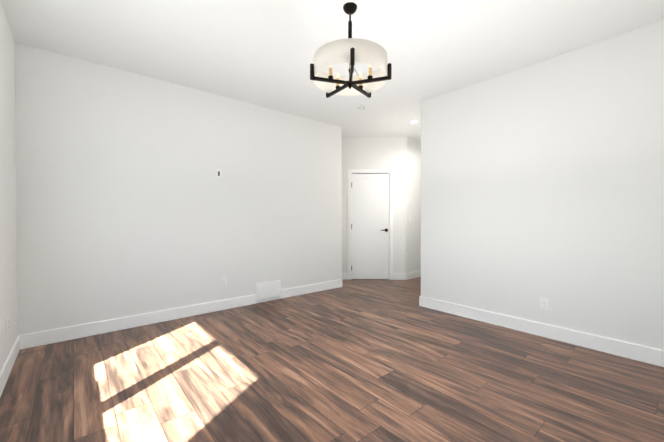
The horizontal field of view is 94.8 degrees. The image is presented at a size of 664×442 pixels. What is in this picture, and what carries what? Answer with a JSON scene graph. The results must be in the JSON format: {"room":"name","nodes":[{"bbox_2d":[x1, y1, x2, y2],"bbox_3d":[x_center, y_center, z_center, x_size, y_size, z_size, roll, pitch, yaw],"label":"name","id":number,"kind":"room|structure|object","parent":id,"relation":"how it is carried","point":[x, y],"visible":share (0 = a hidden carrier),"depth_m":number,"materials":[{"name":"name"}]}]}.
{"room":"empty bedroom","nodes":[
{"label":"empty bedroom","id":0,"kind":"room"},
{"bbox_2d":[0,0,17,371],"bbox_3d":[-1.662,-0.206,1.285,0.100,2.740,5.900,-1,1,-40],"label":"wall","id":1,"kind":"structure","parent":0,"point":[8,264],"depth_m":2.37,"materials":[{"name":"white paint"}]},
{"bbox_2d":[6,316,8,333],"bbox_3d":[-2.441,0.778,2.300,0.009,0.115,0.070,-1,1,-40],"label":"electrical outlet","id":2,"kind":"object","parent":1,"relation":"attached to","point":[7,324],"visible":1,"depth_m":2.29,"materials":[{"name":"white plastic"}]},
{"bbox_2d":[0,334,23,396],"bbox_3d":[-1.358,1.102,1.025,0.017,0.130,4.498,-1,1,-40],"label":"baseboard","id":3,"kind":"structure","parent":1,"relation":"attached to","point":[18,345],"depth_m":2.33,"materials":[{"name":"white wood"}]},
{"bbox_2d":[15,42,341,334],"bbox_3d":[-1.478,-0.236,3.930,4.200,2.740,0.120,-1,1,-40],"label":"wall","id":4,"kind":"structure","parent":0,"point":[128,203],"depth_m":3.41,"materials":[{"name":"white paint"}]},
{"bbox_2d":[24,294,255,348],"bbox_3d":[-1.922,1.074,3.484,2.274,0.130,0.017,-1,1,-40],"label":"baseboard","id":5,"kind":"structure","parent":4,"relation":"attached to","point":[46,337],"depth_m":3.26,"materials":[{"name":"white wood"}]},
{"bbox_2d":[216,169,221,177],"bbox_3d":[-1.437,-0.610,3.877,0.070,0.115,0.006,-1,1,-40],"label":"outlet plate","id":6,"kind":"object","parent":4,"relation":"attached to","point":[218,173],"visible":1,"depth_m":3.88,"materials":[{"name":"white plastic"}]},
{"bbox_2d":[221,277,226,286],"bbox_3d":[-1.390,0.779,3.931,0.070,0.115,0.009,-1,1,-40],"label":"electrical outlet","id":7,"kind":"object","parent":4,"relation":"attached to","point":[223,282],"visible":1,"depth_m":3.93,"materials":[{"name":"white plastic"}]},
{"bbox_2d":[255,280,280,300],"bbox_3d":[-0.902,0.973,4.339,0.390,0.236,0.020,-1,1,-40],"label":"air vent","id":8,"kind":"object","parent":4,"relation":"in","point":[267,290],"visible":1,"depth_m":4.33,"materials":[{"name":"white metal"}]},
{"bbox_2d":[280,278,343,298],"bbox_3d":[-0.288,1.059,4.862,1.223,0.130,0.016,-1,1,-40],"label":"baseboard","id":9,"kind":"structure","parent":4,"relation":"attached to","point":[301,290],"depth_m":4.81,"materials":[{"name":"white wood"}]},
{"bbox_2d":[0,277,663,441],"bbox_3d":[1.015,1.188,3.632,7.600,0.100,6.000,-1,1,-40],"label":"floor","id":10,"kind":"structure","parent":0,"point":[369,360],"depth_m":2.21,"materials":[{"name":"brown wood"}]},
{"bbox_2d":[1,0,663,139],"bbox_3d":[1.015,-1.662,3.600,7.600,0.120,6.000,-1,1,-40],"label":"ceiling","id":11,"kind":"structure","parent":0,"point":[259,52],"depth_m":2.67,"materials":[{"name":"white paint"}]},
{"bbox_2d":[310,2,391,97],"bbox_3d":[0.131,-1.286,2.277,0.570,0.602,0.571,-1,1,-40],"label":"chandelier","id":12,"kind":"object","parent":11,"relation":"hanging from","point":[350,50],"visible":1,"depth_m":2.17,"materials":[{"name":"black metal"}]},
{"bbox_2d":[357,104,365,108],"bbox_3d":[0.404,-1.589,4.230,0.128,0.040,0.128,-1,1,-40],"label":"smoke detector","id":13,"kind":"object","parent":11,"relation":"attached to","point":[360,106],"visible":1,"depth_m":4.19,"materials":[{"name":"white plastic"}]},
{"bbox_2d":[342,136,406,272],"bbox_3d":[0.504,-0.258,5.920,1.850,2.740,0.120,0,1,2],"label":"wall","id":14,"kind":"structure","parent":0,"point":[381,152],"depth_m":5.84,"materials":[{"name":"white paint"}]},
{"bbox_2d":[342,273,347,279],"bbox_3d":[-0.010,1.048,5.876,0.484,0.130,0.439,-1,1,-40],"label":"baseboard","id":15,"kind":"structure","parent":14,"relation":"attached to","point":[344,275],"depth_m":5.87,"materials":[{"name":"white wood"}]},
{"bbox_2d":[351,174,388,278],"bbox_3d":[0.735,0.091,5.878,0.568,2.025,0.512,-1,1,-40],"label":"door","id":16,"kind":"structure","parent":14,"relation":"in","point":[370,226],"depth_m":5.88,"materials":[{"name":"white wood"}]},
{"bbox_2d":[348,169,392,279],"bbox_3d":[0.739,0.055,5.909,0.860,2.114,0.136,0,1,2],"label":"door frame","id":17,"kind":"structure","parent":14,"relation":"attached to","point":[370,171],"depth_m":5.84,"materials":[{"name":"white wood"}]},
{"bbox_2d":[404,136,420,272],"bbox_3d":[2.103,-0.264,6.497,1.956,2.740,0.120,-1,1,-40],"label":"wall","id":18,"kind":"structure","parent":0,"point":[413,203],"depth_m":5.97,"materials":[{"name":"white paint"}]},
{"bbox_2d":[421,99,428,297],"bbox_3d":[2.473,-0.249,5.106,3.250,2.740,0.120,-1,1,-40],"label":"wall","id":19,"kind":"structure","parent":0,"point":[424,104],"depth_m":4.05,"materials":[{"name":"white paint"}]},
{"bbox_2d":[429,20,663,350],"bbox_3d":[2.335,-0.224,2.847,0.120,2.740,3.120,-1,1,-40],"label":"wall","id":20,"kind":"structure","parent":0,"point":[544,179],"depth_m":2.92,"materials":[{"name":"white paint"}]},
{"bbox_2d":[419,296,663,366],"bbox_3d":[2.130,1.080,3.000,0.021,0.130,2.946,-1,1,-40],"label":"baseboard","id":21,"kind":"structure","parent":20,"relation":"attached to","point":[649,355],"depth_m":2.94,"materials":[{"name":"white wood"}]},
{"bbox_2d":[540,297,547,309],"bbox_3d":[2.105,0.815,3.031,0.009,0.115,0.070,-1,1,-40],"label":"electrical outlet","id":22,"kind":"object","parent":20,"relation":"attached to","point":[544,303],"visible":1,"depth_m":3.03,"materials":[{"name":"white plastic"}]}
]}

